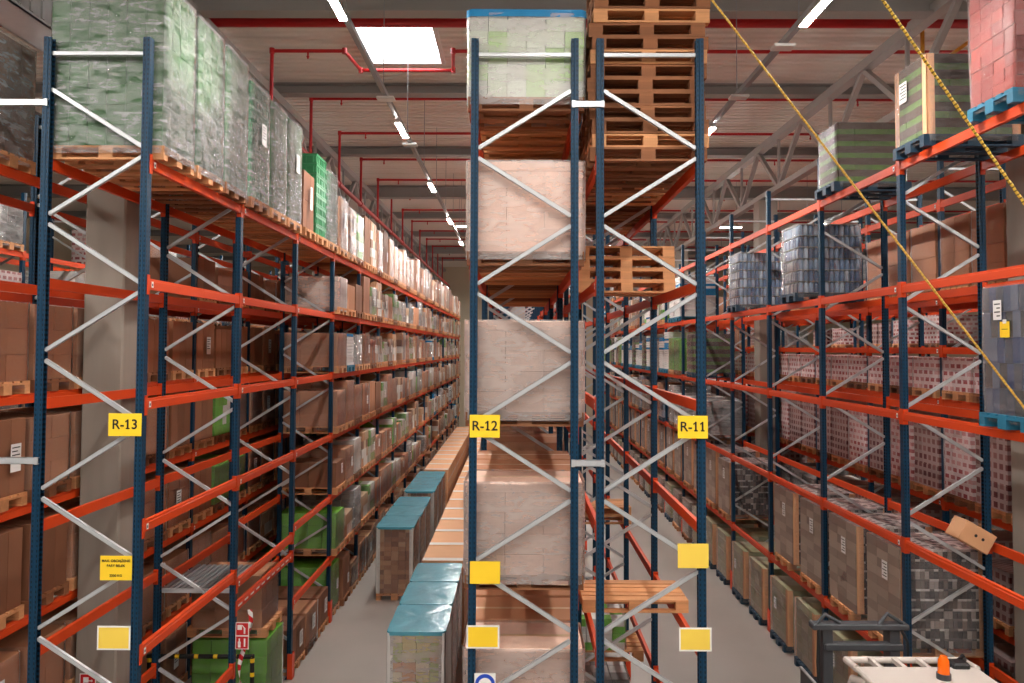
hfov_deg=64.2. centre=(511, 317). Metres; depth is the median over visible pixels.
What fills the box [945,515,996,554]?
box
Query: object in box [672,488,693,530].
load
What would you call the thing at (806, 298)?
load
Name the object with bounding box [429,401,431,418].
load
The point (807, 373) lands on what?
load
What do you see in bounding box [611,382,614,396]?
load
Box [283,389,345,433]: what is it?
load
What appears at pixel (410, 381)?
load
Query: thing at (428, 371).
load
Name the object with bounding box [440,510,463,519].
load
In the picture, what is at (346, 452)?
load
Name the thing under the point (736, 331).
load
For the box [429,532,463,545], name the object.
load
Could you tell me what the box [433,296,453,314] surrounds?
load
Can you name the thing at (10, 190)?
beam
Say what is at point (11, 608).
load
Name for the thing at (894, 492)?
load
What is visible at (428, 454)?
load
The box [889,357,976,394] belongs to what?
load
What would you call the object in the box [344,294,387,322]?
load
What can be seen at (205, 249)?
trim
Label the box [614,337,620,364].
load
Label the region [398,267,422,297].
load
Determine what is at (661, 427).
load
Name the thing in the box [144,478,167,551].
load
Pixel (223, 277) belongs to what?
load
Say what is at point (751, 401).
load
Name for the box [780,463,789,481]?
load
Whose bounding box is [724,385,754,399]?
load
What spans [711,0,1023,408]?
rope
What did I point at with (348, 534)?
load
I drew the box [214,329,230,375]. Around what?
load
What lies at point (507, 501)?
load
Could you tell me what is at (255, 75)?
roof truss
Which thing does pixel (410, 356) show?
load
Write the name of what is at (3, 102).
spacer
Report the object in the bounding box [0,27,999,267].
ceiling
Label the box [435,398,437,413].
load
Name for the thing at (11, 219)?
load
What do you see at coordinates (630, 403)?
load
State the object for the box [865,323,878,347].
load
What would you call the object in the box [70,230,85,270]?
load
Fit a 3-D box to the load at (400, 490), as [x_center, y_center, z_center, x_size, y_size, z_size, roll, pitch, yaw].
[-4.137,6.021,26.213,1.222,0.952,0.800,0,-2,0]
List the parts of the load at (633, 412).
corner post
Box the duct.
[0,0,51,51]
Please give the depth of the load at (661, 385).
28.32 m
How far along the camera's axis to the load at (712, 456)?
20.66 m
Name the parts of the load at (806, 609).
corner post, corner post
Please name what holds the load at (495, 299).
on the rack at (500, 313)
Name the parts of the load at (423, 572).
corner post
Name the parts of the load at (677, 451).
corner post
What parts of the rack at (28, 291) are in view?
post, upright frame, upright frame, upright frame, upright frame, upright frame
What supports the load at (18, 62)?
on the rack at (28, 291)
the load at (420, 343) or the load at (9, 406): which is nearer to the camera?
the load at (9, 406)
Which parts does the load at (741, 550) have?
corner post, corner post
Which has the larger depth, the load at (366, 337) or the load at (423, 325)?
the load at (423, 325)
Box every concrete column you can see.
[75,185,139,682]
[310,271,334,436]
[674,251,688,381]
[753,200,776,530]
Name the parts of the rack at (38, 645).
post, post, post, post, post, post, post, post, upright frame, upright frame, upright frame, upright frame, upright frame, upright frame, upright frame, upright frame, upright frame, upright frame, upright frame, upright frame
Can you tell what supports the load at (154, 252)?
on the rack at (23, 256)
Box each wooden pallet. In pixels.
[579,121,582,145]
[579,269,674,280]
[579,281,674,296]
[579,580,688,612]
[580,138,584,156]
[580,146,585,161]
[581,258,674,268]
[583,91,704,124]
[583,105,705,138]
[585,119,708,151]
[585,246,673,257]
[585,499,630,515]
[585,512,630,523]
[586,0,589,12]
[586,23,704,59]
[586,36,708,66]
[586,50,706,78]
[586,64,706,80]
[586,78,694,97]
[586,133,708,158]
[586,147,706,176]
[586,171,680,192]
[586,183,664,205]
[586,201,649,217]
[586,209,640,226]
[586,219,632,234]
[587,0,592,21]
[587,0,710,29]
[590,8,709,25]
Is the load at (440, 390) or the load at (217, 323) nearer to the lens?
the load at (217, 323)
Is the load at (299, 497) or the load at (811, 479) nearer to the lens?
the load at (811, 479)
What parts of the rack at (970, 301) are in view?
upright frame, upright frame, upright frame, upright frame, upright frame, upright frame, upright frame, upright frame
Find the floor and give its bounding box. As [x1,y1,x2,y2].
[54,427,799,682]
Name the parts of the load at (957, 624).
corner post, corner post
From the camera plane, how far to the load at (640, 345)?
32.51 m
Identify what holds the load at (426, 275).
on the rack at (38, 645)
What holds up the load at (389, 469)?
on the rack at (38, 645)
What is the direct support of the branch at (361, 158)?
attached to the roof truss at (857, 74)
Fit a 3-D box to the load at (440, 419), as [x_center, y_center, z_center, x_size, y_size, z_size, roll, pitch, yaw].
[-4.029,5.306,39.347,1.206,0.817,0.834,0,-2,1]
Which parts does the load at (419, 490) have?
corner post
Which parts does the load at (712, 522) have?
corner post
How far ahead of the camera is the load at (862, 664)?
11.34 m
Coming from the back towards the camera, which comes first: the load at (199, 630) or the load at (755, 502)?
the load at (755, 502)
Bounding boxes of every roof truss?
[183,0,445,281]
[612,0,969,267]
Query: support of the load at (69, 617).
on the rack at (28, 291)
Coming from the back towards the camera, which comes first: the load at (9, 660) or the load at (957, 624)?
the load at (957, 624)
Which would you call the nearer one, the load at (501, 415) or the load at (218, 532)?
the load at (501, 415)
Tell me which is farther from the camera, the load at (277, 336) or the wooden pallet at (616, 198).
the load at (277, 336)
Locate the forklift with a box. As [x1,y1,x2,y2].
[809,612,997,682]
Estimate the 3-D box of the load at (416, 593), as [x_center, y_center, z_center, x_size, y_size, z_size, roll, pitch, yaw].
[-1.341,5.241,13.259,0.857,1.543,1.234,0,-2,1]
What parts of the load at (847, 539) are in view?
corner post, corner post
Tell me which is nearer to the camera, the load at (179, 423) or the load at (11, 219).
the load at (179, 423)
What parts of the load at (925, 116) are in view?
corner post, corner post, corner post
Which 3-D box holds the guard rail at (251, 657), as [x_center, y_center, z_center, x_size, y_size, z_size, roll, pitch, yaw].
[-4.521,5.419,11.827,1.680,1.052,0.180,0,-2,0]
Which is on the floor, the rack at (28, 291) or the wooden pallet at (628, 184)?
the rack at (28, 291)
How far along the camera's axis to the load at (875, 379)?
15.75 m
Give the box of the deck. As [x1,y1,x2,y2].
[162,564,251,592]
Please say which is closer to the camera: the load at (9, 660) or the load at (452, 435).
the load at (9, 660)
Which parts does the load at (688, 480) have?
corner post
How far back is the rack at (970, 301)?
15.78 m
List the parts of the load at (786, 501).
corner post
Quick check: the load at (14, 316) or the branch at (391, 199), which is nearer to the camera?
the load at (14, 316)
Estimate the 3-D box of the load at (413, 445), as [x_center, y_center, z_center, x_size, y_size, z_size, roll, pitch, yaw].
[-4.087,4.928,29.057,1.210,0.783,0.840,0,-2,1]
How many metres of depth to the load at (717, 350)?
22.76 m
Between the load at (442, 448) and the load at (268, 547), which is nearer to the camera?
the load at (268, 547)
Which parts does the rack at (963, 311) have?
upright frame, upright frame, upright frame, upright frame, upright frame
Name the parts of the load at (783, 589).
corner post, corner post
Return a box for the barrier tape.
[238,609,252,682]
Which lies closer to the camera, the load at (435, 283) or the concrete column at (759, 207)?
the concrete column at (759, 207)
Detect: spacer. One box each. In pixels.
[0,98,48,105]
[0,457,38,464]
[571,459,604,466]
[572,100,604,107]
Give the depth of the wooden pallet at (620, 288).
10.12 m
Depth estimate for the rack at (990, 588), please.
12.97 m
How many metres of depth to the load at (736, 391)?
25.70 m
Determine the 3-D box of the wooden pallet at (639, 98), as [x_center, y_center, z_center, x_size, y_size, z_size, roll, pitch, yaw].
[1.390,-2.239,8.800,1.200,0.144,0.800,0,-2,1]
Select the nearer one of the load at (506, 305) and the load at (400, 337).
the load at (506, 305)
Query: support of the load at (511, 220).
on the rack at (500, 313)
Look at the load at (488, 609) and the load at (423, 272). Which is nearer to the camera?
the load at (488, 609)
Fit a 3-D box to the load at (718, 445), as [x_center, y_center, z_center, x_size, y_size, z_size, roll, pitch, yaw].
[5.656,4.204,22.357,1.200,1.356,1.060,0,-2,1]
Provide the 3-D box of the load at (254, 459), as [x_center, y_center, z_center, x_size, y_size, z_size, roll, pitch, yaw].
[-5.931,3.116,17.025,1.231,1.009,0.844,0,-2,1]
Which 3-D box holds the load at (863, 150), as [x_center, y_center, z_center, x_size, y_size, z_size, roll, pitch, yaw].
[5.556,-2.471,12.973,1.200,1.076,0.837,0,-2,0]
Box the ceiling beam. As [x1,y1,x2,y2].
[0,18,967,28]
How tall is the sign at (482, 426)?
0.225 m
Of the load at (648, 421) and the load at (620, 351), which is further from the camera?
the load at (620, 351)
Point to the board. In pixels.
(805, 677)
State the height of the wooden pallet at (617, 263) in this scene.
0.144 m
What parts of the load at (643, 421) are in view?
corner post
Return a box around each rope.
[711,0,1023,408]
[881,0,1023,205]
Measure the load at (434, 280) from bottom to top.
1.214 m
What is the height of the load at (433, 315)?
0.848 m
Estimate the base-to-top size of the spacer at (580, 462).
0.072 m
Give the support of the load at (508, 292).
on the rack at (500, 313)
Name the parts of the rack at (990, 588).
upright frame, upright frame, upright frame, upright frame, upright frame, upright frame, upright frame, upright frame, upright frame, upright frame, post, post, post, post, post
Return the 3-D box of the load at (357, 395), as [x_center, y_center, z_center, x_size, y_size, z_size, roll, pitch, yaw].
[-4.137,2.004,18.864,1.207,0.906,0.840,0,-2,1]
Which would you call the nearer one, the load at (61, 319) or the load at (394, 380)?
the load at (61, 319)
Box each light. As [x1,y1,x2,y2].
[329,0,347,20]
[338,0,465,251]
[395,120,407,137]
[428,181,435,191]
[456,181,465,226]
[709,125,715,134]
[720,187,741,227]
[799,0,830,26]
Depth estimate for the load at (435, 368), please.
37.54 m
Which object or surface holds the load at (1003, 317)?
on the rack at (990, 588)
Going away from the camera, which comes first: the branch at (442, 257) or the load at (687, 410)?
the load at (687, 410)
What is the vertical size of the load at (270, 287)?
0.774 m
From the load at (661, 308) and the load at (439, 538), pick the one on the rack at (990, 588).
the load at (661, 308)
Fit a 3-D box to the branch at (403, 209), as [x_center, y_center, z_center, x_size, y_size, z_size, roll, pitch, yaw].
[7.898,-3.608,32.457,24.615,1.371,0.095,0,-2,0]
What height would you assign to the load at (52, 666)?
0.876 m
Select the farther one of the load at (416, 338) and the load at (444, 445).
the load at (444, 445)
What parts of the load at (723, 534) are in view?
corner post, corner post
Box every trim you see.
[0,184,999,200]
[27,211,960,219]
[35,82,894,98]
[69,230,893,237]
[175,245,864,254]
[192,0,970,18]
[209,256,727,261]
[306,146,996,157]
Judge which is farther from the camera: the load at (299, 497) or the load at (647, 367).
the load at (647, 367)
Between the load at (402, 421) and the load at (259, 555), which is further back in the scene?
the load at (402, 421)
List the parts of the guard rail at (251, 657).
post, rail, post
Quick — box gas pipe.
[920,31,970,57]
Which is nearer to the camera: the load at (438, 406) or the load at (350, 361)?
the load at (350, 361)
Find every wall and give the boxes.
[0,219,76,272]
[251,266,857,426]
[858,290,978,357]
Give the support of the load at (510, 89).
on the rack at (500, 313)
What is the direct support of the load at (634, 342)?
on the rack at (990, 588)
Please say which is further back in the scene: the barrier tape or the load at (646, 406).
the load at (646, 406)
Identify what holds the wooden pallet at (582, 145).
on the wooden pallet at (583, 152)
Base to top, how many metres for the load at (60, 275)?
1.042 m
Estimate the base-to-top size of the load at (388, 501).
0.976 m
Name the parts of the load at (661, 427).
corner post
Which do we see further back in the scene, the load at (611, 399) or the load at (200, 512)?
the load at (611, 399)
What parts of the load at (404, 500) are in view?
corner post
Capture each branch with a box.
[269,47,970,100]
[309,98,891,152]
[338,131,820,180]
[360,157,964,200]
[377,178,996,217]
[390,199,724,229]
[402,208,970,240]
[411,220,933,249]
[419,230,896,256]
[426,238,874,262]
[432,245,753,268]
[442,257,726,277]
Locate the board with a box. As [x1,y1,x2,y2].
[800,666,815,682]
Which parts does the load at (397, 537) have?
corner post, corner post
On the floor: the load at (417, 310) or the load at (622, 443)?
the load at (622, 443)
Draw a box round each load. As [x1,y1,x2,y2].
[0,31,36,174]
[0,204,23,251]
[0,270,21,302]
[0,301,29,395]
[0,404,17,409]
[0,407,81,488]
[0,412,71,502]
[0,418,26,512]
[0,511,68,614]
[0,527,23,629]
[0,623,65,682]
[0,651,19,682]
[6,601,76,682]
[9,501,79,590]
[25,270,84,308]
[28,304,73,392]
[51,0,196,175]
[57,492,79,500]
[65,404,81,407]
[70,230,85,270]
[72,308,83,388]
[77,562,165,636]
[96,17,224,190]
[133,46,248,203]
[141,640,163,682]
[143,549,188,616]
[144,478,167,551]
[145,406,168,466]
[145,467,190,537]
[146,622,187,682]
[147,319,170,381]
[147,530,210,595]
[148,394,191,457]
[149,314,158,319]
[149,459,212,523]
[150,246,159,256]
[150,257,216,302]
[155,267,231,310]
[167,316,175,320]
[167,391,213,449]
[168,321,193,379]
[170,80,269,215]
[176,317,188,321]
[182,268,248,311]
[182,524,227,562]
[187,561,281,637]
[190,630,200,674]
[191,621,283,682]
[194,100,287,224]
[195,384,246,435]
[195,454,245,499]
[196,323,214,376]
[206,441,261,494]
[207,514,244,561]
[209,273,264,314]
[211,460,228,512]
[212,321,221,325]
[212,397,229,443]
[214,326,247,373]
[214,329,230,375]
[216,117,302,232]
[222,321,231,325]
[223,505,260,555]
[227,280,279,316]
[240,499,284,534]
[241,382,262,432]
[243,170,315,240]
[247,558,258,561]
[249,437,273,486]
[249,484,295,507]
[250,327,263,372]
[252,381,274,428]
[252,552,271,561]
[255,153,327,246]
[256,435,284,479]
[259,542,275,560]
[260,507,272,544]
[262,328,275,371]
[262,429,295,453]
[263,280,276,311]
[273,171,337,252]
[274,334,279,370]
[275,388,284,424]
[278,586,328,637]
[278,600,317,655]
[281,506,344,555]
[281,558,339,614]
[281,616,304,675]
[282,458,344,494]
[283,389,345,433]
[284,333,346,372]
[285,276,347,314]
[286,196,347,257]
[294,551,350,605]
[295,444,353,486]
[296,379,354,428]
[296,434,305,445]
[296,489,301,506]
[298,207,356,262]
[298,284,355,316]
[298,334,354,371]
[302,484,360,535]
[303,436,360,480]
[309,214,363,266]
[310,284,362,317]
[317,430,368,473]
[318,276,370,319]
[319,215,370,270]
[328,221,376,273]
[334,287,376,320]
[336,230,382,276]
[337,282,382,321]
[341,537,365,580]
[343,508,352,544]
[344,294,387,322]
[347,335,362,370]
[347,374,391,409]
[349,555,358,593]
[350,296,392,323]
[352,480,374,517]
[353,384,361,424]
[353,428,375,467]
[353,530,372,569]
[354,334,369,369]
[354,381,375,417]
[359,477,380,510]
[360,382,369,420]
[360,417,396,449]
[360,427,391,453]
[360,519,378,560]
[361,294,397,324]
[361,491,368,525]
[362,466,386,503]
[363,301,401,325]
[365,332,405,363]
[368,230,388,279]
[369,509,384,521]
[370,303,405,326]
[370,334,396,365]
[370,336,381,367]
[370,339,376,368]
[372,238,393,282]
[374,434,380,462]
[374,462,391,496]
[375,381,381,414]
[375,430,386,457]
[376,516,419,599]
[378,507,389,514]
[379,412,408,438]
[379,460,395,490]
[380,304,412,327]
[380,342,387,366]
[380,371,415,396]
[380,504,392,507]
[381,247,397,284]
[381,339,392,365]
[381,382,387,411]
[381,457,400,485]
[382,250,402,286]
[382,250,405,289]
[382,257,409,290]
[382,259,416,294]
[383,259,413,292]
[383,307,416,328]
[384,492,398,503]
[385,457,404,480]
[385,505,425,562]
[386,452,407,476]
[387,605,451,682]
[389,408,415,431]
[390,369,421,394]
[391,302,422,329]
[391,378,396,407]
[393,496,430,552]
[394,442,411,471]
[394,488,402,497]
[395,377,401,404]
[395,422,400,445]
[396,419,404,441]
[397,312,424,330]
[397,337,412,362]
[397,400,418,429]
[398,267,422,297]
[398,269,424,299]
[399,259,419,296]
[399,269,427,300]
[399,582,457,682]
[400,377,404,402]
[401,473,415,481]
[402,273,430,301]
[403,311,431,331]
[404,335,408,363]
[404,378,408,400]
[404,484,437,538]
[406,308,409,327]
[406,440,421,460]
[407,367,433,388]
[407,435,426,454]
[408,308,429,331]
[408,379,412,398]
[409,336,418,361]
[409,412,412,435]
[409,468,419,474]
[410,316,436,332]
[410,477,441,523]
[410,563,462,667]
[412,340,415,362]
[412,396,429,420]
[412,426,428,450]
[412,442,417,464]
[412,444,414,467]
[416,308,419,328]
[416,377,418,395]
[416,457,427,467]
[416,471,445,514]
[417,363,441,384]
[418,319,441,333]
[418,407,423,425]
[419,339,433,359]
[419,340,424,361]
[419,342,421,361]
[420,273,432,303]
[422,370,429,390]
[422,372,426,391]
[422,393,435,415]
[422,546,467,644]
[423,280,434,304]
[423,280,438,306]
[423,282,436,305]
[423,284,440,307]
[423,308,427,330]
[424,464,450,507]
[425,344,427,360]
[425,367,437,386]
[425,420,439,438]
[425,451,432,460]
[426,317,445,334]
[426,343,429,360]
[428,388,442,408]
[429,282,442,308]
[429,345,431,360]
[429,372,431,388]
[429,399,433,416]
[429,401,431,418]
[429,426,431,448]
[429,460,453,494]
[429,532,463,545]
[430,285,445,310]
[430,287,443,309]
[432,317,434,331]
[432,418,441,436]
[432,435,445,442]
[432,443,441,447]
[432,455,455,487]
[433,287,448,311]
[433,289,451,313]
[433,290,449,312]
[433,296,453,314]
[433,315,438,332]
[433,340,436,359]
[433,372,435,387]
[433,415,442,433]
[434,339,446,357]
[435,396,439,411]
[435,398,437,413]
[435,451,458,482]
[435,520,463,531]
[436,395,441,409]
[437,342,439,358]
[438,411,444,432]
[439,296,457,316]
[439,447,460,478]
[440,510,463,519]
[441,361,459,375]
[441,363,453,378]
[441,365,447,381]
[441,367,443,383]
[442,444,462,471]
[443,409,448,426]
[444,321,460,337]
[444,388,449,403]
[444,390,446,406]
[444,403,456,417]
[444,413,447,428]
[444,440,464,467]
[445,286,446,310]
[445,500,462,509]
[446,341,448,357]
[447,437,465,462]
[448,342,450,357]
[448,366,449,380]
[449,434,467,460]
[449,492,462,499]
[452,432,468,455]
[453,429,468,431]
[453,485,463,491]
[456,341,459,356]
[456,478,464,484]
[459,472,466,477]
[462,622,584,682]
[463,470,584,589]
[464,320,584,426]
[465,161,585,272]
[466,9,585,131]
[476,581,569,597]
[476,597,569,622]
[477,450,569,459]
[477,460,569,470]
[480,123,570,150]
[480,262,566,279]
[480,437,563,450]
[484,144,570,161]
[484,279,562,284]
[488,285,556,290]
[488,290,554,294]
[490,294,551,297]
[491,414,564,417]
[494,298,548,301]
[494,301,547,303]
[499,304,545,306]
[500,427,556,433]
[500,433,556,436]
[582,604,643,661]
[585,661,629,682]
[610,372,620,395]
[610,397,614,424]
[610,433,620,456]
[611,277,635,301]
[611,338,614,364]
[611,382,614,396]
[612,400,614,427]
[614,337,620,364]
[614,436,621,460]
[615,400,621,429]
[616,288,638,299]
[616,340,618,364]
[616,376,620,398]
[617,439,621,464]
[618,338,621,365]
[619,404,621,432]
[621,337,622,365]
[621,372,646,400]
[621,442,632,469]
[629,300,639,329]
[629,336,645,363]
[629,346,631,367]
[629,375,658,405]
[629,446,637,470]
[630,450,642,479]
[631,408,639,443]
[632,340,639,367]
[632,377,638,407]
[634,454,648,484]
[635,301,663,328]
[635,345,639,368]
[635,390,639,408]
[635,413,639,447]
[638,342,641,368]
[638,375,671,410]
[639,458,648,490]
[640,413,650,451]
[642,299,668,327]
[642,340,649,369]
[642,379,675,411]
[644,464,660,497]
[645,297,677,326]
[645,336,664,369]
[646,418,650,456]
[650,469,673,500]
[657,341,663,371]
[657,382,691,418]
[657,421,668,461]
[657,474,674,512]
[658,301,694,324]
[658,337,668,372]
[658,389,668,421]
[659,425,664,467]
[663,332,695,373]
[664,481,681,521]
[666,426,677,473]
[668,278,706,322]
[668,338,686,373]
[669,384,710,426]
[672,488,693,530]
[674,277,715,321]
[674,339,687,374]
[674,393,715,428]
[674,434,681,480]
[681,395,726,415]
[682,496,696,542]
[683,439,729,489]
[687,334,734,377]
[692,505,717,543]
[693,444,739,493]
[694,399,741,440]
[706,447,759,508]
[706,516,757,568]
[711,383,741,392]
[715,297,727,320]
[716,527,774,584]
[718,457,775,519]
[719,384,746,395]
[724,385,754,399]
[727,253,790,312]
[730,434,754,443]
[732,541,775,603]
[735,330,753,347]
[735,353,751,374]
[735,386,754,398]
[738,353,746,375]
[738,390,747,429]
[739,334,746,347]
[747,353,754,376]
[747,389,788,433]
[749,556,800,625]
[750,332,753,347]
[770,575,830,652]
[774,483,854,570]
[779,354,832,380]
[779,395,828,444]
[780,224,863,303]
[780,330,807,347]
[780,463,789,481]
[781,447,806,462]
[787,274,838,311]
[788,354,842,381]
[789,397,837,449]
[790,463,848,483]
[794,596,866,682]
[800,354,858,383]
[800,497,883,593]
[801,399,854,453]
[802,474,860,483]
[807,456,813,462]
[813,329,846,347]
[815,122,911,199]
[816,355,881,385]
[816,401,873,459]
[818,480,878,484]
[829,512,931,620]
[830,355,898,387]
[831,404,893,465]
[832,328,865,347]
[833,484,880,490]
[833,630,926,682]
[847,355,918,389]
[848,407,918,472]
[851,487,915,498]
[861,655,936,677]
[863,259,865,280]
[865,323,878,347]
[866,239,888,300]
[866,532,983,657]
[868,356,948,391]
[869,411,938,477]
[870,497,925,512]
[878,322,891,346]
[888,231,911,297]
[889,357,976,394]
[890,414,971,488]
[892,320,917,346]
[892,502,977,530]
[893,53,1023,160]
[910,223,938,293]
[912,357,939,397]
[913,419,978,498]
[924,315,977,346]
[940,213,971,290]
[942,357,978,401]
[943,428,976,510]
[948,629,1008,662]
[967,0,1023,123]
[971,202,1007,285]
[973,358,978,402]
[975,434,1011,522]
[979,284,1023,432]
[980,643,1015,682]
[991,524,1004,529]
[991,530,1012,559]
[992,559,1014,636]
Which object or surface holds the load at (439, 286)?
on the rack at (38, 645)
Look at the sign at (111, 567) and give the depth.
8.07 m
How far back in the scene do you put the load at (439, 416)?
40.19 m
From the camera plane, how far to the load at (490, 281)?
10.49 m
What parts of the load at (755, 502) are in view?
corner post, corner post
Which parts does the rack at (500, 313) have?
post, post, post, upright frame, upright frame, upright frame, upright frame, upright frame, upright frame, post, post, post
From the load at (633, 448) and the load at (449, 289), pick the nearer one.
the load at (633, 448)
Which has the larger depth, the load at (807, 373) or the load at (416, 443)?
the load at (416, 443)
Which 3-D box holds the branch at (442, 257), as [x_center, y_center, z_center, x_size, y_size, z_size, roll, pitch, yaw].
[7.998,-2.941,49.844,24.615,1.371,0.095,0,-2,0]
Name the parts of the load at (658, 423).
corner post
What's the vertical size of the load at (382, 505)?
0.788 m
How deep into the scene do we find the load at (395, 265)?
24.67 m
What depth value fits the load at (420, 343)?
31.02 m
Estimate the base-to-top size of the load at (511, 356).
1.086 m
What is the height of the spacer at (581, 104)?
0.072 m
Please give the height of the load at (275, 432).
0.990 m
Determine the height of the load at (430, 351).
0.666 m
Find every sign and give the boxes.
[80,673,95,682]
[97,626,130,649]
[100,556,131,579]
[108,413,141,435]
[235,636,248,648]
[236,622,248,635]
[466,625,498,648]
[470,415,499,437]
[470,561,499,583]
[474,673,495,682]
[678,416,707,438]
[678,543,708,567]
[679,627,711,650]
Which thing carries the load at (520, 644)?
on the rack at (500, 313)
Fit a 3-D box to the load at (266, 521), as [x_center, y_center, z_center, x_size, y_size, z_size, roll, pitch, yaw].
[-5.942,4.562,17.873,1.200,0.644,0.800,0,-2,1]
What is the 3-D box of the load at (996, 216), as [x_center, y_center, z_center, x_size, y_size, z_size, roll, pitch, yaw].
[7.576,-0.999,12.014,1.212,1.276,0.883,0,-2,0]
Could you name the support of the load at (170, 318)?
on the rack at (23, 256)
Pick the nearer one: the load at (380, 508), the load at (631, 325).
the load at (380, 508)
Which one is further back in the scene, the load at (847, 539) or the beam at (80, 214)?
the beam at (80, 214)
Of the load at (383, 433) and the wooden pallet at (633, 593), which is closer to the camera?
the wooden pallet at (633, 593)
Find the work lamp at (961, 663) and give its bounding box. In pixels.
[948,654,969,669]
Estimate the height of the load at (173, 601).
0.876 m
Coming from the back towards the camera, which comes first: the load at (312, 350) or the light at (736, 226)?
the light at (736, 226)
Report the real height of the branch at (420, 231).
1.371 m
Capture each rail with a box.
[146,653,254,682]
[590,0,819,241]
[691,161,974,276]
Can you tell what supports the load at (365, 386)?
on the rack at (38, 645)
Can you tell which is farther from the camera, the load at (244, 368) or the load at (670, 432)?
the load at (670, 432)
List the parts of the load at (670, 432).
corner post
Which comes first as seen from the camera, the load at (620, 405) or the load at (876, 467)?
the load at (876, 467)
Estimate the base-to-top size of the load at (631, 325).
1.278 m
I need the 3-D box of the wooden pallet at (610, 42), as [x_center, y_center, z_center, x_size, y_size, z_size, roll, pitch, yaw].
[1.433,-2.816,8.832,1.200,0.144,0.800,0,-2,0]
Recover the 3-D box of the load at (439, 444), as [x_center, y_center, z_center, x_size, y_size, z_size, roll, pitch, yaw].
[-4.069,6.640,40.198,1.207,0.787,0.835,0,-2,0]
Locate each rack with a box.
[0,115,381,678]
[0,193,271,407]
[27,36,459,682]
[468,38,578,682]
[547,38,706,682]
[604,102,1023,682]
[645,161,1014,651]
[726,260,978,475]
[1006,124,1023,682]
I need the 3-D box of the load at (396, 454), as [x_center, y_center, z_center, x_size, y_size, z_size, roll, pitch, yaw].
[-4.099,4.881,27.158,1.209,0.732,0.836,0,-2,0]
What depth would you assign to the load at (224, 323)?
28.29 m
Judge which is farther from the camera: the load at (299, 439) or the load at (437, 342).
the load at (437, 342)
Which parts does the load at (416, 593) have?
corner post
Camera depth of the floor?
15.69 m
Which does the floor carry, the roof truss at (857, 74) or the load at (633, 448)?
the load at (633, 448)
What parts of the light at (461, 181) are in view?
suspension rod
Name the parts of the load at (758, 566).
corner post, corner post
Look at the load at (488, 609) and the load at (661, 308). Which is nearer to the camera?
the load at (488, 609)
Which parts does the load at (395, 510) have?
corner post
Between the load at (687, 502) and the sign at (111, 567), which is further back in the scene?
the load at (687, 502)
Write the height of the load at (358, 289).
0.758 m
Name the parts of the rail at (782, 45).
suspension rod, junction plate, junction plate, suspension rod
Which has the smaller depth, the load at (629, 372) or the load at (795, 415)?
the load at (795, 415)
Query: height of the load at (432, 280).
1.047 m
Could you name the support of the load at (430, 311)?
on the rack at (38, 645)
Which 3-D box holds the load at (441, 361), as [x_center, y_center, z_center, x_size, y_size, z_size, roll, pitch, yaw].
[-3.944,3.276,52.439,1.211,0.936,0.842,0,-2,1]
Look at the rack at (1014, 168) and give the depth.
10.36 m
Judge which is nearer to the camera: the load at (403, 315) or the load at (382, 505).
the load at (382, 505)
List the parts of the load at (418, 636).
corner post, corner post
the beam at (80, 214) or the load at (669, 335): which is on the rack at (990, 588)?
the load at (669, 335)
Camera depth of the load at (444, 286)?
41.33 m
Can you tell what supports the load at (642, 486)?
on the floor
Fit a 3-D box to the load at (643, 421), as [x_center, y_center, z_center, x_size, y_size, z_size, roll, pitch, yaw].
[5.713,4.527,32.104,1.200,1.456,1.056,0,-2,0]
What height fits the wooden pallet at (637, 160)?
0.144 m
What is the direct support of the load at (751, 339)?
on the rack at (963, 311)
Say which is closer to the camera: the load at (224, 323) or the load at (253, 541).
the load at (253, 541)
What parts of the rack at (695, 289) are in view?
upright frame, post, upright frame, post, post, post, post, post, post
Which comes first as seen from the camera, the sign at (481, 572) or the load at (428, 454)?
the sign at (481, 572)
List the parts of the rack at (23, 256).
upright frame, upright frame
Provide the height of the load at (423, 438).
0.698 m
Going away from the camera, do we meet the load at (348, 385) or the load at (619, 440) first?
the load at (348, 385)
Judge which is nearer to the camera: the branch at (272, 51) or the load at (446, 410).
the branch at (272, 51)
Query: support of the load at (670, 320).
on the rack at (990, 588)
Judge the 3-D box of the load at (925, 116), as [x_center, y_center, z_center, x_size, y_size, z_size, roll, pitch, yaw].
[5.540,-2.607,10.195,1.200,1.136,0.838,0,-2,0]
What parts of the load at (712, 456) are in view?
corner post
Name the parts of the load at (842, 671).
corner post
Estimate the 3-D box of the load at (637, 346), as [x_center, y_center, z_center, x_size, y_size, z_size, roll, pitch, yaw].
[5.691,1.608,33.439,1.200,0.972,0.800,0,-2,1]
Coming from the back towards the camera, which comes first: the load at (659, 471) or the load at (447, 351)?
the load at (447, 351)
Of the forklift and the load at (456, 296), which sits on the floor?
the forklift
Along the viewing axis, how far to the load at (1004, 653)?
11.70 m
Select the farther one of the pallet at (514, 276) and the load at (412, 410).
the load at (412, 410)
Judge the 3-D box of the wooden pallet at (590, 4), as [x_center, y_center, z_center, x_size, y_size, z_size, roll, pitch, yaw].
[1.455,-3.394,8.840,1.200,0.144,0.800,0,-2,0]
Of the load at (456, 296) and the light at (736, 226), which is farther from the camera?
the load at (456, 296)
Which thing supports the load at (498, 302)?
on the rack at (500, 313)
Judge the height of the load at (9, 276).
0.810 m
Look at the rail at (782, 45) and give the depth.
11.32 m
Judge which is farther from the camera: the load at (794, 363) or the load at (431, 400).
the load at (431, 400)
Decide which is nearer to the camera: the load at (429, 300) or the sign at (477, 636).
the sign at (477, 636)

